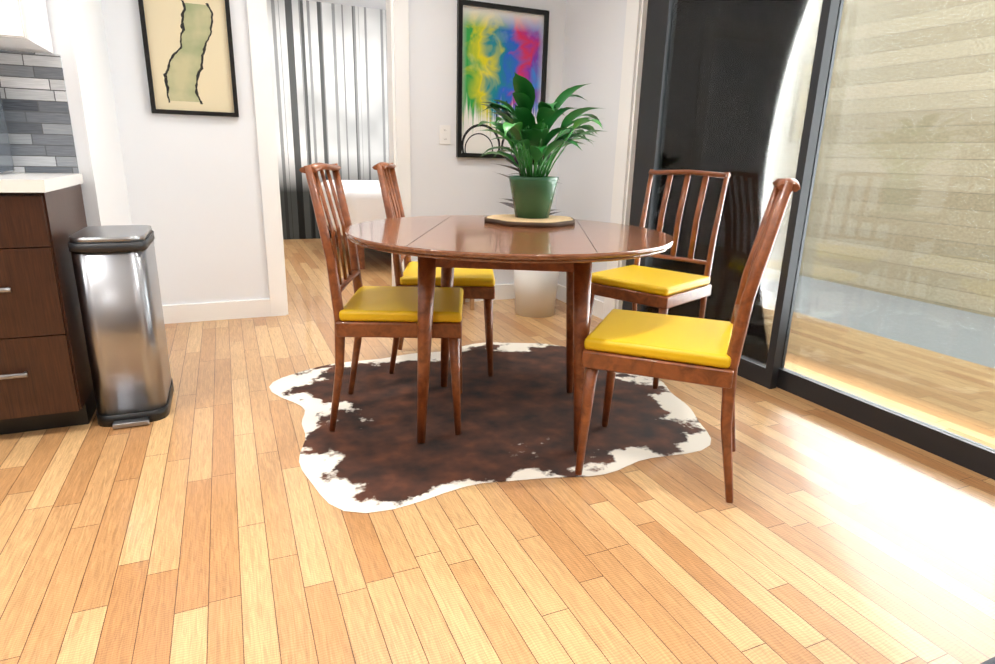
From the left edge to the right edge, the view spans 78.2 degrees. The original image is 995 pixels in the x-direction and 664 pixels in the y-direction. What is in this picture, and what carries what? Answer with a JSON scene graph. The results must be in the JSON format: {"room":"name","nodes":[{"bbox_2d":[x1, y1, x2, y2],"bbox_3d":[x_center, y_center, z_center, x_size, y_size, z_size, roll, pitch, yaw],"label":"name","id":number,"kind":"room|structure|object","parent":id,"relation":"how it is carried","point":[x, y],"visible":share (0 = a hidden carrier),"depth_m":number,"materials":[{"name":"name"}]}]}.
{"room":"dining room","nodes":[
{"label":"dining room","id":0,"kind":"room"},
{"bbox_2d":[101,0,565,304],"bbox_3d":[-0.755,-1.510,3.855,2.870,2.760,0.120,-5,17,-23],"label":"wall","id":1,"kind":"structure","parent":0,"point":[193,183],"depth_m":3.64,"materials":[{"name":"white paint"}]},
{"bbox_2d":[138,0,238,116],"bbox_3d":[-1.680,-1.524,3.346,0.440,0.640,0.028,-5,17,-23],"label":"picture","id":2,"kind":"object","parent":1,"relation":"attached to","point":[189,55],"visible":0.95,"depth_m":3.35,"materials":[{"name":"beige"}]},
{"bbox_2d":[162,299,270,323],"bbox_3d":[-1.758,-0.124,3.739,0.700,0.110,0.015,-5,17,-23],"label":"baseboard","id":3,"kind":"structure","parent":1,"relation":"attached to","point":[194,312],"depth_m":3.75,"materials":[{"name":"white"}]},
{"bbox_2d":[246,0,411,315],"bbox_3d":[-1.013,-1.147,3.836,0.920,2.060,0.140,-5,17,-23],"label":"door frame","id":4,"kind":"structure","parent":1,"relation":"attached to","point":[397,22],"depth_m":3.75,"materials":[{"name":"white"}]},
{"bbox_2d":[439,125,450,143],"bbox_3d":[-0.346,-1.299,4.030,0.080,0.120,0.008,-5,17,-23],"label":"switch plate","id":5,"kind":"object","parent":1,"relation":"attached to","point":[444,134],"visible":1,"depth_m":4.03,"materials":[{"name":"white plastic"}]},
{"bbox_2d":[465,284,514,301],"bbox_3d":[-0.089,-0.283,4.447,1.100,0.110,0.015,-5,17,-23],"label":"baseboard","id":6,"kind":"structure","parent":1,"relation":"attached to","point":[503,291],"depth_m":4.49,"materials":[{"name":"white"}]},
{"bbox_2d":[456,0,548,157],"bbox_3d":[0.034,-1.653,4.083,0.640,0.950,0.028,-5,17,-23],"label":"picture","id":7,"kind":"object","parent":1,"relation":"attached to","point":[498,45],"visible":0.79,"depth_m":4.04,"materials":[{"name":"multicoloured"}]},
{"bbox_2d":[308,0,385,9],"bbox_3d":[-1.364,-2.032,5.727,4.600,2.700,3.930,-5,17,-23],"label":"wall","id":8,"kind":"structure","parent":0,"point":[378,4],"depth_m":6.75,"materials":[{"name":"white paint"}]},
{"bbox_2d":[266,0,388,239],"bbox_3d":[-2.008,-2.408,7.160,4.400,2.600,0.100,-5,17,-23],"label":"curtain","id":9,"kind":"object","parent":8,"relation":"attached to","point":[329,78],"visible":0.33,"depth_m":7.05,"materials":[{"name":"white fabric"}]},
{"bbox_2d":[0,239,994,663],"bbox_3d":[-0.862,0.516,1.898,7.500,0.060,13.000,-5,17,-23],"label":"floor","id":10,"kind":"structure","parent":0,"point":[204,521],"depth_m":1.69,"materials":[{"name":"brown wood"}]},
{"bbox_2d":[0,184,96,434],"bbox_3d":[-1.800,-0.109,2.320,0.384,0.860,0.616,-5,17,-23],"label":"base cabinet","id":11,"kind":"object","parent":10,"relation":"on","point":[46,382],"depth_m":2.12,"materials":[{"name":"brown wood"}]},
{"bbox_2d":[0,172,82,191],"bbox_3d":[-2.972,-0.425,1.680,3.000,0.040,0.626,-5,17,-23],"label":"countertop","id":12,"kind":"structure","parent":11,"relation":"on","point":[9,182],"depth_m":2.07,"materials":[{"name":"white stone"}]},
{"bbox_2d":[0,94,14,173],"bbox_3d":[-1.977,-0.750,2.187,0.300,0.355,0.260,-5,17,-23],"label":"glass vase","id":13,"kind":"object","parent":12,"relation":"on","point":[6,163],"visible":0.94,"depth_m":2.32,"materials":[{"name":"clear glass"}]},
{"bbox_2d":[5,0,131,226],"bbox_3d":[-3.285,-1.130,2.295,3.050,2.760,1.050,-5,17,-23],"label":"wall block","id":14,"kind":"object","parent":10,"relation":"on","point":[78,36],"visible":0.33,"depth_m":2.66,"materials":[{"name":"white paint"}]},
{"bbox_2d":[0,0,53,53],"bbox_3d":[-2.062,-1.519,1.889,0.914,1.090,0.408,-5,17,-23],"label":"upper cabinet","id":15,"kind":"object","parent":14,"relation":"attached to","point":[24,25],"visible":1,"depth_m":2.08,"materials":[{"name":"white paint"}]},
{"bbox_2d":[0,50,78,172],"bbox_3d":[-3.096,-1.073,1.796,3.000,1.135,0.008,-5,17,-23],"label":"tile backsplash","id":16,"kind":"structure","parent":14,"relation":"attached to","point":[33,93],"depth_m":2.41,"materials":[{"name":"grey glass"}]},
{"bbox_2d":[68,225,173,428],"bbox_3d":[-1.447,-0.036,2.381,0.240,0.705,0.435,-5,17,-23],"label":"trash can","id":17,"kind":"object","parent":10,"relation":"on","point":[117,283],"visible":1,"depth_m":2.24,"materials":[{"name":"silver metal"}]},
{"bbox_2d":[320,180,386,268],"bbox_3d":[-0.617,-1.351,6.417,2.210,1.050,1.690,-5,17,-23],"label":"bed","id":18,"kind":"object","parent":10,"relation":"on","point":[364,200],"visible":0.06,"depth_m":5.34,"materials":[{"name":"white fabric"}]},
{"bbox_2d":[463,299,473,309],"bbox_3d":[-0.369,-0.286,4.156,0.380,0.262,0.200,-5,17,-23],"label":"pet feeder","id":19,"kind":"object","parent":10,"relation":"on","point":[471,304],"visible":0.02,"depth_m":4.17,"materials":[{"name":"brown wood"}]},
{"bbox_2d":[269,342,710,512],"bbox_3d":[-0.047,0.283,2.664,1.728,0.004,1.518,-5,17,-23],"label":"cowhide rug","id":20,"kind":"object","parent":10,"relation":"on","point":[370,454],"visible":0.83,"depth_m":2.37,"materials":[{"name":"brown fur"}]},
{"bbox_2d":[299,162,462,434],"bbox_3d":[-0.406,-0.142,2.340,0.547,0.964,0.450,1,16,-3],"label":"chair","id":21,"kind":"object","parent":20,"relation":"on","point":[380,311],"visible":1,"depth_m":2.19,"materials":[{"name":"brown wood"}]},
{"bbox_2d":[372,162,494,376],"bbox_3d":[-0.291,-0.314,2.951,0.547,0.964,0.450,1,16,-3],"label":"chair","id":22,"kind":"object","parent":20,"relation":"on","point":[472,283],"visible":0.65,"depth_m":2.80,"materials":[{"name":"brown wood"}]},
{"bbox_2d":[345,215,672,450],"bbox_3d":[0.032,-0.023,2.369,1.174,0.739,1.155,-5,17,-23],"label":"dining table","id":23,"kind":"object","parent":20,"relation":"on","point":[447,244],"visible":0.88,"depth_m":2.06,"materials":[{"name":"brown wood"}]},
{"bbox_2d":[484,214,574,227],"bbox_3d":[0.147,-0.462,2.533,0.392,0.020,0.352,-5,17,-23],"label":"trivet","id":24,"kind":"object","parent":23,"relation":"on","point":[512,220],"visible":0.81,"depth_m":2.44,"materials":[{"name":"beige wood"}]},
{"bbox_2d":[475,72,606,218],"bbox_3d":[0.181,-0.746,2.525,0.594,0.533,0.713,-5,17,-23],"label":"plant","id":25,"kind":"object","parent":24,"relation":"on","point":[529,138],"visible":1,"depth_m":2.43,"materials":[{"name":"green plant"}]},
{"bbox_2d":[588,169,730,388],"bbox_3d":[0.764,-0.294,2.981,0.450,0.964,0.547,16,21,41],"label":"chair","id":26,"kind":"object","parent":20,"relation":"on","point":[662,290],"visible":0.83,"depth_m":2.92,"materials":[{"name":"brown wood"}]},
{"bbox_2d":[575,178,800,502],"bbox_3d":[0.599,-0.012,1.982,0.547,0.964,0.450,8,17,20],"label":"chair","id":27,"kind":"object","parent":20,"relation":"on","point":[701,351],"visible":1,"depth_m":1.85,"materials":[{"name":"brown wood"}]},
{"bbox_2d":[491,147,561,317],"bbox_3d":[0.179,-0.631,3.941,0.522,1.073,0.536,-5,17,-23],"label":"rubber plant","id":28,"kind":"object","parent":10,"relation":"on","point":[535,293],"visible":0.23,"depth_m":3.98,"materials":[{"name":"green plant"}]},
{"bbox_2d":[980,657,994,663],"bbox_3d":[0.121,0.603,-0.091,2.260,0.920,0.975,-5,17,-23],"label":"sofa","id":29,"kind":"object","parent":10,"relation":"on","point":[991,660],"depth_m":0.46,"materials":[{"name":"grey fabric"}]},
{"bbox_2d":[555,0,626,301],"bbox_3d":[2.226,-0.482,0.551,0.150,2.760,8.600,-5,17,-23],"label":"wall","id":30,"kind":"structure","parent":0,"point":[593,44],"depth_m":3.96,"materials":[{"name":"white paint"}]},
{"bbox_2d":[556,284,603,318],"bbox_3d":[0.558,-0.232,4.330,0.015,0.110,0.720,-5,17,-23],"label":"baseboard","id":31,"kind":"structure","parent":30,"relation":"attached to","point":[598,306],"depth_m":4.11,"materials":[{"name":"white"}]},
{"bbox_2d":[603,0,994,479],"bbox_3d":[1.319,-0.815,2.589,0.170,2.230,2.620,-5,17,-23],"label":"sliding glass door","id":32,"kind":"structure","parent":30,"relation":"in","point":[705,84],"depth_m":2.87,"materials":[{"name":"black"}]},
{"label":"outside","id":33,"kind":"structure","parent":0,"visible":0},
{"bbox_2d":[766,268,994,368],"bbox_3d":[3.454,-0.075,4.470,5.080,0.080,15.000,-5,17,-23],"label":"ground","id":34,"kind":"structure","parent":33,"point":[935,345],"depth_m":4.35,"materials":[{"name":"grey concrete"}]},
{"bbox_2d":[766,0,994,316],"bbox_3d":[4.726,-1.188,1.903,0.250,3.700,10.060,-5,17,-23],"label":"stone wall","id":35,"kind":"structure","parent":34,"relation":"on","point":[916,177],"depth_m":4.91,"materials":[{"name":"beige stone"}]}
]}

